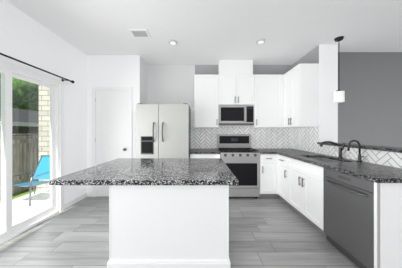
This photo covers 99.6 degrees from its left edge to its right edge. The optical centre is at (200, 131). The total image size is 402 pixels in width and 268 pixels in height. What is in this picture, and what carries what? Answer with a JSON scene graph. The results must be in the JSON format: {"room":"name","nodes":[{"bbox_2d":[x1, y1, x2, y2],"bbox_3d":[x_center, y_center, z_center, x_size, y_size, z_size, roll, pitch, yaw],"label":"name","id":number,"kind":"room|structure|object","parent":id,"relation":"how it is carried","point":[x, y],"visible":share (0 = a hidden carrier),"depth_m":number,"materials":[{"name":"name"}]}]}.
{"room":"kitchen","nodes":[
{"label":"kitchen","id":0,"kind":"room"},
{"bbox_2d":[0,196,359,267],"bbox_3d":[1.850,1.350,0.665,8.600,0.100,6.830,0,0,0],"label":"floor","id":1,"kind":"structure","parent":0,"point":[272,233],"depth_m":2.04,"materials":[{"name":"grey wood"}]},
{"bbox_2d":[61,182,232,267],"bbox_3d":[-0.430,0.860,1.890,1.329,0.880,1.091,0,0,0],"label":"kitchen island","id":2,"kind":"object","parent":1,"relation":"on","point":[168,212],"depth_m":1.36,"materials":[{"name":"white"}]},
{"bbox_2d":[49,158,237,184],"bbox_3d":[-0.450,0.400,1.897,1.490,0.040,1.124,0,0,0],"label":"island countertop","id":3,"kind":"structure","parent":2,"relation":"on","point":[121,169],"depth_m":1.59,"materials":[{"name":"grey stone"}]},
{"bbox_2d":[136,103,190,157],"bbox_3d":[-0.728,0.379,3.513,0.985,1.842,0.774,0,0,0],"label":"fridge","id":4,"kind":"object","parent":1,"relation":"on","point":[163,130],"visible":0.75,"depth_m":3.20,"materials":[{"name":"silver metal"}]},
{"bbox_2d":[190,154,219,157],"bbox_3d":[0.078,0.860,3.594,0.585,0.880,0.648,0,0,0],"label":"base cabinet","id":5,"kind":"object","parent":1,"relation":"on","point":[191,155],"depth_m":3.27,"materials":[{"name":"white wood"}]},
{"bbox_2d":[189,148,219,153],"bbox_3d":[0.074,0.400,3.586,0.596,0.040,0.671,0,0,0],"label":"countertop","id":6,"kind":"structure","parent":5,"relation":"on","point":[193,150],"depth_m":3.31,"materials":[{"name":"stone"}]},
{"bbox_2d":[217,134,259,198],"bbox_3d":[0.754,0.675,3.554,0.754,1.250,0.712,0,0,0],"label":"stove","id":7,"kind":"object","parent":1,"relation":"on","point":[239,156],"visible":0.94,"depth_m":3.27,"materials":[{"name":"silver metal"}]},
{"bbox_2d":[258,154,273,197],"bbox_3d":[1.314,0.860,3.562,0.353,0.880,0.711,0,0,0],"label":"base cabinet","id":8,"kind":"object","parent":1,"relation":"on","point":[266,160],"depth_m":3.28,"materials":[{"name":"white wood"}]},
{"bbox_2d":[253,148,275,153],"bbox_3d":[1.281,0.400,3.586,0.288,0.040,0.671,0,0,0],"label":"countertop","id":9,"kind":"structure","parent":8,"relation":"on","point":[262,150],"depth_m":3.31,"materials":[{"name":"stone"}]},
{"bbox_2d":[274,154,323,205],"bbox_3d":[1.741,0.860,3.054,0.692,0.880,0.473,0,0,0],"label":"base cabinet","id":10,"kind":"object","parent":1,"relation":"on","point":[283,165],"depth_m":2.99,"materials":[{"name":"white wood"}]},
{"bbox_2d":[265,142,401,182],"bbox_3d":[1.878,0.300,2.651,0.864,0.240,2.541,0,0,0],"label":"countertop","id":11,"kind":"structure","parent":10,"relation":"on","point":[376,173],"depth_m":1.93,"materials":[{"name":"stone"}]},
{"bbox_2d":[312,158,339,161],"bbox_3d":[1.790,0.523,2.470,0.380,0.204,0.620,0,0,0],"label":"sink","id":12,"kind":"object","parent":11,"relation":"in","point":[325,159],"visible":0.06,"depth_m":2.69,"materials":[{"name":"silver metal"}]},
{"bbox_2d":[320,140,363,161],"bbox_3d":[1.898,0.239,2.307,0.314,0.279,0.400,0,0,0],"label":"faucet","id":13,"kind":"object","parent":11,"relation":"on","point":[348,149],"visible":1,"depth_m":2.18,"materials":[{"name":"black metal"}]},
{"bbox_2d":[290,170,377,241],"bbox_3d":[1.779,0.970,2.491,0.617,0.660,0.902,0,0,0],"label":"base cabinet","id":14,"kind":"object","parent":1,"relation":"on","point":[296,185],"depth_m":2.30,"materials":[{"name":"white wood"}]},
{"bbox_2d":[323,168,373,267],"bbox_3d":[1.746,0.862,1.741,0.684,0.876,0.590,0,0,0],"label":"dishwasher","id":15,"kind":"object","parent":1,"relation":"on","point":[348,215],"visible":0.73,"depth_m":1.67,"materials":[{"name":"silver metal"}]},
{"bbox_2d":[0,0,401,202],"bbox_3d":[1.850,-0.125,0.665,8.600,2.850,6.830,0,0,0],"label":"wall","id":16,"kind":"structure","parent":0,"point":[368,111],"depth_m":3.30,"materials":[{"name":"paint"}]},
{"bbox_2d":[0,59,63,244],"bbox_3d":[-2.366,0.235,1.583,0.168,2.130,2.505,0,0,0],"label":"sliding glass door","id":17,"kind":"structure","parent":16,"relation":"attached to","point":[8,72],"depth_m":2.29,"materials":[{"name":"white"}]},
{"bbox_2d":[0,53,73,82],"bbox_3d":[-2.244,-0.865,0.880,0.109,0.052,4.160,0,0,0],"label":"curtain rod","id":18,"kind":"object","parent":16,"relation":"attached to","point":[62,79],"visible":1,"depth_m":2.29,"materials":[{"name":"black metal"}]},
{"bbox_2d":[64,192,88,209],"bbox_3d":[-2.285,1.250,3.132,0.030,0.100,0.595,0,0,0],"label":"baseboard","id":19,"kind":"structure","parent":16,"relation":"attached to","point":[76,199],"depth_m":3.11,"materials":[{"name":"white wood"}]},
{"bbox_2d":[92,87,131,196],"bbox_3d":[-1.788,0.200,3.385,0.803,2.200,0.087,0,0,0],"label":"door","id":20,"kind":"structure","parent":16,"relation":"attached to","point":[111,123],"depth_m":3.42,"materials":[{"name":"white wood"}]},
{"bbox_2d":[194,72,221,127],"bbox_3d":[0.146,-0.657,3.760,0.578,1.125,0.321,0,0,0],"label":"upper cabinet","id":21,"kind":"object","parent":16,"relation":"attached to","point":[207,88],"depth_m":3.61,"materials":[{"name":"white wood"}]},
{"bbox_2d":[222,72,241,104],"bbox_3d":[0.595,-0.910,3.760,0.443,0.660,0.321,0,0,0],"label":"upper cabinet","id":22,"kind":"object","parent":16,"relation":"attached to","point":[231,81],"depth_m":3.61,"materials":[{"name":"white wood"}]},
{"bbox_2d":[219,105,253,124],"bbox_3d":[0.754,-0.363,3.743,0.756,0.426,0.336,0,0,0],"label":"microwave","id":23,"kind":"object","parent":22,"relation":"attached to","point":[236,114],"visible":0.9,"depth_m":3.62,"materials":[{"name":"silver metal"}]},
{"bbox_2d":[218,60,252,71],"bbox_3d":[0.754,-1.385,3.785,0.722,0.328,0.271,0,0,0],"label":"soffit","id":24,"kind":"object","parent":16,"relation":"attached to","point":[223,65],"depth_m":3.65,"materials":[{"name":"white paint"}]},
{"bbox_2d":[238,72,249,104],"bbox_3d":[0.913,-0.910,3.760,0.444,0.660,0.321,0,0,0],"label":"upper cabinet","id":25,"kind":"object","parent":16,"relation":"attached to","point":[245,75],"depth_m":3.61,"materials":[{"name":"white wood"}]},
{"bbox_2d":[250,72,281,127],"bbox_3d":[1.421,-0.657,3.729,0.698,1.125,0.383,0,0,0],"label":"upper cabinet","id":26,"kind":"object","parent":16,"relation":"attached to","point":[265,90],"depth_m":3.61,"materials":[{"name":"white wood"}]},
{"bbox_2d":[282,68,293,127],"bbox_3d":[1.881,-0.657,3.435,0.419,1.125,0.370,0,0,0],"label":"upper cabinet","id":27,"kind":"object","parent":16,"relation":"attached to","point":[289,99],"depth_m":3.42,"materials":[{"name":"white wood"}]},
{"bbox_2d":[294,64,317,127],"bbox_3d":[1.921,-0.657,3.199,0.341,1.125,0.351,0,0,0],"label":"upper cabinet","id":28,"kind":"object","parent":16,"relation":"attached to","point":[305,75],"depth_m":3.02,"materials":[{"name":"white wood"}]},
{"bbox_2d":[6,0,401,64],"bbox_3d":[1.850,-1.600,0.665,8.600,0.100,6.830,0,0,0],"label":"ceiling","id":29,"kind":"structure","parent":0,"point":[214,32],"depth_m":2.50,"materials":[{"name":"paint"}]},
{"bbox_2d":[128,29,150,37],"bbox_3d":[-0.960,-1.544,2.670,0.280,0.012,0.220,0,0,0],"label":"ceiling vent","id":30,"kind":"object","parent":29,"relation":"in","point":[139,33],"visible":1,"depth_m":2.66,"materials":[{"name":"white metal"}]},
{"bbox_2d":[169,40,177,44],"bbox_3d":[-0.480,-1.535,2.930,0.150,0.030,0.150,0,0,0],"label":"recessed light","id":31,"kind":"object","parent":29,"relation":"in","point":[173,42],"visible":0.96,"depth_m":2.90,"materials":[{"name":"grey"}]},
{"bbox_2d":[256,39,264,43],"bbox_3d":[1.020,-1.535,2.900,0.150,0.030,0.150,0,0,0],"label":"recessed light","id":32,"kind":"object","parent":29,"relation":"in","point":[260,41],"visible":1,"depth_m":2.87,"materials":[{"name":"grey"}]},
{"bbox_2d":[333,36,344,102],"bbox_3d":[2.280,-1.020,2.810,0.144,1.060,0.144,0,0,0],"label":"pendant light","id":33,"kind":"object","parent":29,"relation":"hanging from","point":[338,96],"visible":1,"depth_m":2.78,"materials":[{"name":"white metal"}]},
{"label":"outside","id":34,"kind":"structure","parent":0,"visible":0},
{"bbox_2d":[0,187,35,202],"bbox_3d":[-31.225,1.600,15.000,57.550,0.300,90.000,0,0,0],"label":"ground","id":35,"kind":"structure","parent":34,"point":[20,194],"depth_m":4.01,"materials":[{"name":"green plant"}]},
{"bbox_2d":[0,133,38,197],"bbox_3d":[-4.395,0.745,7.310,0.070,1.410,13.620,0,0,0],"label":"fence","id":36,"kind":"object","parent":35,"relation":"on","point":[16,146],"depth_m":4.20,"materials":[{"name":"brown wood"}]},
{"bbox_2d":[0,107,38,135],"bbox_3d":[-8.600,0.000,8.000,5.600,2.900,14.800,0,0,0],"label":"neighbor house","id":37,"kind":"structure","parent":35,"relation":"on","point":[28,117],"depth_m":6.18,"materials":[{"name":"grey"}]},
{"bbox_2d":[0,73,38,110],"bbox_3d":[-17.314,-5.086,12.157,11.032,13.072,21.156,0,0,0],"label":"tree","id":38,"kind":"object","parent":35,"relation":"on","point":[24,89],"depth_m":12.34,"materials":[{"name":"green plant"}]},
{"bbox_2d":[0,189,49,232],"bbox_3d":[-3.075,1.390,0.995,1.249,0.120,5.990,0,0,0],"label":"patio slab","id":39,"kind":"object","parent":35,"relation":"on","point":[21,210],"depth_m":3.08,"materials":[{"name":"concrete"}]},
{"bbox_2d":[12,155,49,205],"bbox_3d":[-3.320,0.925,3.424,0.526,0.812,0.774,0,0,0],"label":"outdoor chair","id":40,"kind":"object","parent":39,"relation":"on","point":[40,165],"depth_m":3.60,"materials":[{"name":"blue"}]},
{"bbox_2d":[36,85,49,190],"bbox_3d":[-3.155,-0.325,4.290,1.409,3.550,0.660,0,0,0],"label":"stone wall","id":41,"kind":"structure","parent":35,"relation":"on","point":[45,140],"depth_m":4.00,"materials":[{"name":"white"}]}
]}

